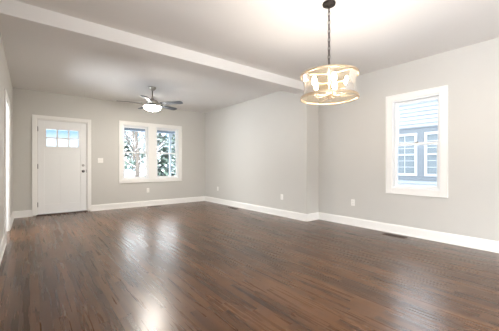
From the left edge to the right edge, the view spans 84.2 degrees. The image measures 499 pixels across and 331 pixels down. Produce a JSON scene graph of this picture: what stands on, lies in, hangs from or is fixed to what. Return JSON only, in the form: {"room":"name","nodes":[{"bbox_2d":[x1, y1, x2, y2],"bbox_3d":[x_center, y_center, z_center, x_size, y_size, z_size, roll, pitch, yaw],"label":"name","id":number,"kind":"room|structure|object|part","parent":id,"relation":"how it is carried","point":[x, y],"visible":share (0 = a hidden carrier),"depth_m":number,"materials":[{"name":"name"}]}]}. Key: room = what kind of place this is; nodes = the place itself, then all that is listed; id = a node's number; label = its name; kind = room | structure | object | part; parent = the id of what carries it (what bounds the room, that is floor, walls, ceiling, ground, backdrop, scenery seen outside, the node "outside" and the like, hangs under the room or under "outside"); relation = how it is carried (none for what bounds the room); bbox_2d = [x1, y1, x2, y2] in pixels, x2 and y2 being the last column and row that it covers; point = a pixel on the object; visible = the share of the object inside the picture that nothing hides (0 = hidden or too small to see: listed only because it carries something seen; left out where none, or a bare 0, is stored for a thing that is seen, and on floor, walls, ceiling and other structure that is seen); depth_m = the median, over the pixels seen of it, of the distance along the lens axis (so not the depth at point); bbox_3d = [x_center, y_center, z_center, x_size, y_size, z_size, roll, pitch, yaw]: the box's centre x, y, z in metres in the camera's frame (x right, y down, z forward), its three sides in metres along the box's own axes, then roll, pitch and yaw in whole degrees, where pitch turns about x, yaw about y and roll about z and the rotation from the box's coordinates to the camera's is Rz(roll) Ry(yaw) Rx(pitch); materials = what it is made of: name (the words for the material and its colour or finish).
{"room":"empty living room","nodes":[
{"label":"empty living room","id":0,"kind":"room"},
{"bbox_2d":[0,33,12,243],"bbox_3d":[-1.511,-0.250,1.354,0.120,2.700,11.000,0,0,-38],"label":"wall","id":1,"kind":"structure","parent":0,"point":[5,80],"depth_m":3.73,"materials":[{"name":"paint"}]},
{"bbox_2d":[0,234,5,263],"bbox_3d":[-0.711,1.029,0.463,0.024,0.142,8.610,0,0,-38],"label":"baseboard","id":2,"kind":"structure","parent":1,"relation":"attached to","point":[3,244],"depth_m":3.42,"materials":[{"name":"wood"}]},
{"bbox_2d":[4,88,9,242],"bbox_3d":[-3.783,0.018,4.210,0.156,2.165,1.070,0,0,-38],"label":"door frame","id":3,"kind":"structure","parent":1,"relation":"attached to","point":[6,98],"depth_m":4.57,"materials":[{"name":"wood"}]},
{"bbox_2d":[10,212,13,229],"bbox_3d":[-4.471,1.029,5.190,0.024,0.142,1.310,0,0,-38],"label":"baseboard","id":4,"kind":"structure","parent":1,"relation":"attached to","point":[11,217],"depth_m":5.08,"materials":[{"name":"wood"}]},
{"bbox_2d":[13,88,204,215],"bbox_3d":[-3.640,-0.250,6.777,6.740,2.700,0.140,0,0,-38],"label":"wall","id":5,"kind":"structure","parent":0,"point":[104,115],"depth_m":6.77,"materials":[{"name":"paint"}]},
{"bbox_2d":[13,210,32,217],"bbox_3d":[-4.751,1.029,5.789,0.330,0.142,0.024,0,0,-38],"label":"baseboard","id":6,"kind":"structure","parent":5,"relation":"attached to","point":[26,213],"depth_m":5.78,"materials":[{"name":"wood"}]},
{"bbox_2d":[32,114,90,215],"bbox_3d":[-4.234,0.011,6.267,1.109,2.177,0.200,0,0,-38],"label":"door","id":7,"kind":"structure","parent":5,"relation":"in","point":[61,176],"depth_m":6.22,"materials":[{"name":"wood"}]},
{"bbox_3d":[-4.234,-0.600,6.267,0.650,0.410,0.065,0,0,-38],"label":"light frame","id":8,"kind":"part","parent":7,"relation":"part of","materials":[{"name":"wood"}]},
{"bbox_2d":[90,196,204,210],"bbox_3d":[-2.566,1.029,7.527,3.105,0.142,0.024,0,0,-38],"label":"baseboard","id":9,"kind":"structure","parent":5,"relation":"attached to","point":[201,198],"depth_m":7.34,"materials":[{"name":"wood"}]},
{"bbox_2d":[119,120,181,182],"bbox_3d":[-2.679,-0.330,7.544,1.694,1.584,0.196,0,0,-38],"label":"window","id":10,"kind":"structure","parent":5,"relation":"in","point":[151,155],"depth_m":7.45,"materials":[{"name":"wood"}]},
{"bbox_3d":[-3.031,-0.656,7.300,0.611,0.703,0.030,0,0,-38],"label":"sash","id":11,"kind":"part","parent":10,"relation":"part of","materials":[{"name":"plastic"}]},
{"bbox_3d":[-3.009,0.002,7.273,0.611,0.693,0.030,0,0,-38],"label":"sash","id":12,"kind":"part","parent":10,"relation":"part of","materials":[{"name":"glass"}]},
{"bbox_3d":[-2.362,-0.656,7.832,0.611,0.703,0.030,0,0,-38],"label":"sash","id":13,"kind":"part","parent":10,"relation":"part of","materials":[{"name":"plastic"}]},
{"bbox_3d":[-2.340,0.002,7.805,0.611,0.693,0.030,0,0,-38],"label":"sash","id":14,"kind":"part","parent":10,"relation":"part of","materials":[{"name":"glass"}]},
{"bbox_2d":[0,201,498,330],"bbox_3d":[-0.173,1.150,2.418,6.740,0.100,11.280,0,0,-38],"label":"floor","id":15,"kind":"structure","parent":0,"point":[200,265],"depth_m":2.70,"materials":[{"name":"brown wood"}]},
{"bbox_2d":[383,233,406,237],"bbox_3d":[2.258,1.097,4.294,0.110,0.006,0.330,0,0,-38],"label":"floor vent","id":16,"kind":"object","parent":15,"relation":"in","point":[389,234],"visible":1,"depth_m":4.29,"materials":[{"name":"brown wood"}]},
{"bbox_2d":[0,0,498,112],"bbox_3d":[-0.173,-1.660,2.418,6.740,0.120,11.280,0,0,-38],"label":"ceiling","id":17,"kind":"structure","parent":0,"point":[286,38],"depth_m":3.52,"materials":[{"name":"paint"}]},
{"bbox_2d":[0,0,303,93],"bbox_3d":[-0.728,-1.532,4.104,4.530,0.177,0.290,0,0,-38],"label":"beam","id":18,"kind":"structure","parent":17,"relation":"attached to","point":[16,14],"depth_m":3.36,"materials":[{"name":"paint"}]},
{"bbox_2d":[122,87,182,110],"bbox_3d":[-2.040,-1.358,5.729,1.287,0.484,1.251,0,0,-38],"label":"ceiling fan","id":19,"kind":"object","parent":17,"relation":"hanging from","point":[151,104],"visible":1,"depth_m":5.61,"materials":[{"name":"silver metal"}]},
{"bbox_3d":[-1.960,-1.262,5.269,0.135,0.036,0.470,0,0,-6],"label":"blade","id":20,"kind":"part","parent":19,"relation":"part of","materials":[{"name":"grey wood"}]},
{"bbox_3d":[-2.005,-1.159,5.701,0.344,0.086,0.344,0,0,-38],"label":"lamp shade","id":21,"kind":"part","parent":19,"relation":"part of","materials":[{"name":"white glass"}]},
{"bbox_3d":[-1.788,-1.262,6.078,0.135,0.036,0.470,0,0,30],"label":"blade","id":22,"kind":"part","parent":19,"relation":"part of","materials":[{"name":"grey wood"}]},
{"bbox_3d":[-1.579,-1.262,5.611,0.470,0.036,0.135,0,0,12],"label":"blade","id":23,"kind":"part","parent":19,"relation":"part of","materials":[{"name":"grey wood"}]},
{"bbox_2d":[300,0,359,104],"bbox_3d":[0.786,-1.123,2.730,0.562,0.953,0.562,0,0,-38],"label":"chandelier","id":24,"kind":"object","parent":17,"relation":"hanging from","point":[349,81],"visible":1,"depth_m":2.66,"materials":[{"name":"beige metal"}]},
{"bbox_3d":[0.786,-0.800,2.730,0.068,0.306,0.068,0,0,-38],"label":"stem","id":25,"kind":"part","parent":24,"relation":"part of","materials":[{"name":"gold metal"}]},
{"bbox_3d":[0.786,-1.238,2.730,0.024,0.653,0.024,0,0,6],"label":"chain","id":26,"kind":"part","parent":24,"relation":"part of","materials":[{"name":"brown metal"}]},
{"bbox_3d":[0.786,-0.774,2.730,0.534,0.210,0.534,0,0,-38],"label":"lamp shade","id":27,"kind":"part","parent":24,"relation":"part of","materials":[{"name":"clear glass"}]},
{"bbox_3d":[0.786,-0.823,2.565,0.048,0.083,0.048,0,0,-38],"label":"bulb","id":28,"kind":"part","parent":24,"relation":"part of","materials":[{"name":"white glass"}]},
{"bbox_2d":[205,85,318,213],"bbox_3d":[0.080,-0.250,7.104,0.510,2.700,3.980,0,0,-38],"label":"wall","id":29,"kind":"structure","parent":0,"point":[259,150],"depth_m":6.28,"materials":[{"name":"paint"}]},
{"bbox_2d":[205,196,307,221],"bbox_3d":[-0.121,1.029,6.928,0.024,0.142,4.004,0,0,-38],"label":"baseboard","id":30,"kind":"structure","parent":29,"relation":"attached to","point":[284,213],"depth_m":6.42,"materials":[{"name":"wood"}]},
{"bbox_2d":[306,212,318,220],"bbox_3d":[1.262,1.029,5.486,0.394,0.142,0.024,0,0,-38],"label":"baseboard","id":31,"kind":"structure","parent":29,"relation":"attached to","point":[312,216],"depth_m":5.48,"materials":[{"name":"wood"}]},
{"bbox_2d":[319,37,498,240],"bbox_3d":[3.649,-0.250,2.915,0.140,2.700,7.020,0,0,-38],"label":"wall","id":32,"kind":"structure","parent":0,"point":[352,135],"depth_m":4.11,"materials":[{"name":"paint"}]},
{"bbox_2d":[319,212,498,252],"bbox_3d":[3.584,1.029,2.864,0.024,0.142,7.020,0,0,-38],"label":"baseboard","id":33,"kind":"structure","parent":32,"relation":"attached to","point":[460,240],"depth_m":4.15,"materials":[{"name":"wood"}]},
{"bbox_2d":[386,85,447,197],"bbox_3d":[2.581,-0.330,4.260,0.196,1.584,0.859,0,0,-38],"label":"window","id":34,"kind":"structure","parent":32,"relation":"in","point":[440,93],"depth_m":4.20,"materials":[{"name":"wood"}]},
{"bbox_3d":[2.591,0.359,4.268,0.170,0.022,0.631,0,0,-38],"label":"sill","id":35,"kind":"part","parent":34,"relation":"part of","materials":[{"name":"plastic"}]},
{"bbox_3d":[2.575,0.002,4.256,0.030,0.693,0.631,0,0,-38],"label":"sash","id":36,"kind":"part","parent":34,"relation":"part of","materials":[{"name":"plastic"}]},
{"bbox_3d":[2.603,-0.656,4.278,0.030,0.703,0.631,0,0,-38],"label":"sash","id":37,"kind":"part","parent":34,"relation":"part of","materials":[{"name":"glass"}]},
{"label":"outside","id":38,"kind":"structure","parent":0,"visible":0},
{"bbox_2d":[125,162,144,176],"bbox_3d":[-5.158,0.242,26.564,75.000,3.056,72.000,0,0,-38],"label":"ground","id":39,"kind":"structure","parent":38,"point":[131,173],"depth_m":19.34,"materials":[{"name":"white snow"}]},
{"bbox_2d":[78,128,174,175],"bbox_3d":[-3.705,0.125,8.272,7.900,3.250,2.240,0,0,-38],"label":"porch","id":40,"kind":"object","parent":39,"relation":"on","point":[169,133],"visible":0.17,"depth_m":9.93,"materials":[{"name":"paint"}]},
{"bbox_3d":[-2.883,0.010,10.018,0.150,2.300,0.150,0,0,-38],"label":"post","id":41,"kind":"part","parent":40,"relation":"part of","materials":[{"name":"white paint"}]},
{"bbox_2d":[125,156,135,176],"bbox_3d":[-7.673,0.154,17.329,1.474,1.378,1.655,0,0,-38],"label":"shrub","id":42,"kind":"object","parent":39,"relation":"on","point":[128,167],"visible":0.37,"depth_m":17.00,"materials":[{"name":"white plant"}]},
{"bbox_2d":[124,131,144,162],"bbox_3d":[-10.820,-2.100,25.223,3.291,4.564,3.644,0,0,15],"label":"evergreen tree","id":43,"kind":"object","parent":39,"relation":"on","point":[127,146],"visible":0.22,"depth_m":24.80,"materials":[{"name":"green plant"}]},
{"bbox_2d":[124,131,144,167],"bbox_3d":[-8.309,-2.176,20.019,4.085,5.284,4.230,0,0,8],"label":"bare tree","id":44,"kind":"object","parent":39,"relation":"on","point":[132,133],"visible":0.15,"depth_m":20.07,"materials":[{"name":"brown plant"}]},
{"bbox_2d":[128,149,144,160],"bbox_3d":[-8.909,-0.555,22.229,1.604,1.611,1.654,0,0,24],"label":"shrub","id":45,"kind":"object","parent":39,"relation":"on","point":[140,150],"visible":0.25,"depth_m":21.86,"materials":[{"name":"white plant"}]},
{"bbox_2d":[124,131,166,176],"bbox_3d":[-6.041,-1.312,14.695,4.292,4.842,3.022,0,0,-44],"label":"bare tree","id":46,"kind":"object","parent":39,"relation":"on","point":[136,148],"visible":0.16,"depth_m":14.62,"materials":[{"name":"brown plant"}]},
{"bbox_2d":[140,133,175,176],"bbox_3d":[-5.801,-1.224,18.352,3.214,4.615,2.959,0,0,-36],"label":"evergreen tree","id":47,"kind":"object","parent":39,"relation":"on","point":[163,159],"visible":0.44,"depth_m":18.01,"materials":[{"name":"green plant"}]},
{"bbox_2d":[164,134,175,171],"bbox_3d":[-5.931,-1.349,21.496,2.900,4.291,2.794,0,0,28],"label":"evergreen tree","id":48,"kind":"object","parent":39,"relation":"on","point":[173,138],"visible":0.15,"depth_m":21.15,"materials":[{"name":"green plant"}]},
{"bbox_2d":[398,99,437,185],"bbox_3d":[8.755,-1.225,10.158,7.650,5.850,14.600,0,0,-38],"label":"house","id":49,"kind":"structure","parent":39,"relation":"on","point":[417,164],"depth_m":8.59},
{"bbox_3d":[5.016,-0.330,8.909,0.004,1.190,0.590,0,0,-38],"label":"pane","id":50,"kind":"part","parent":49,"relation":"part of","materials":[{"name":"glass"}]},
{"bbox_3d":[5.595,-0.330,8.182,0.004,1.190,0.570,0,0,-38],"label":"pane","id":51,"kind":"part","parent":49,"relation":"part of","materials":[{"name":"glass"}]}
]}

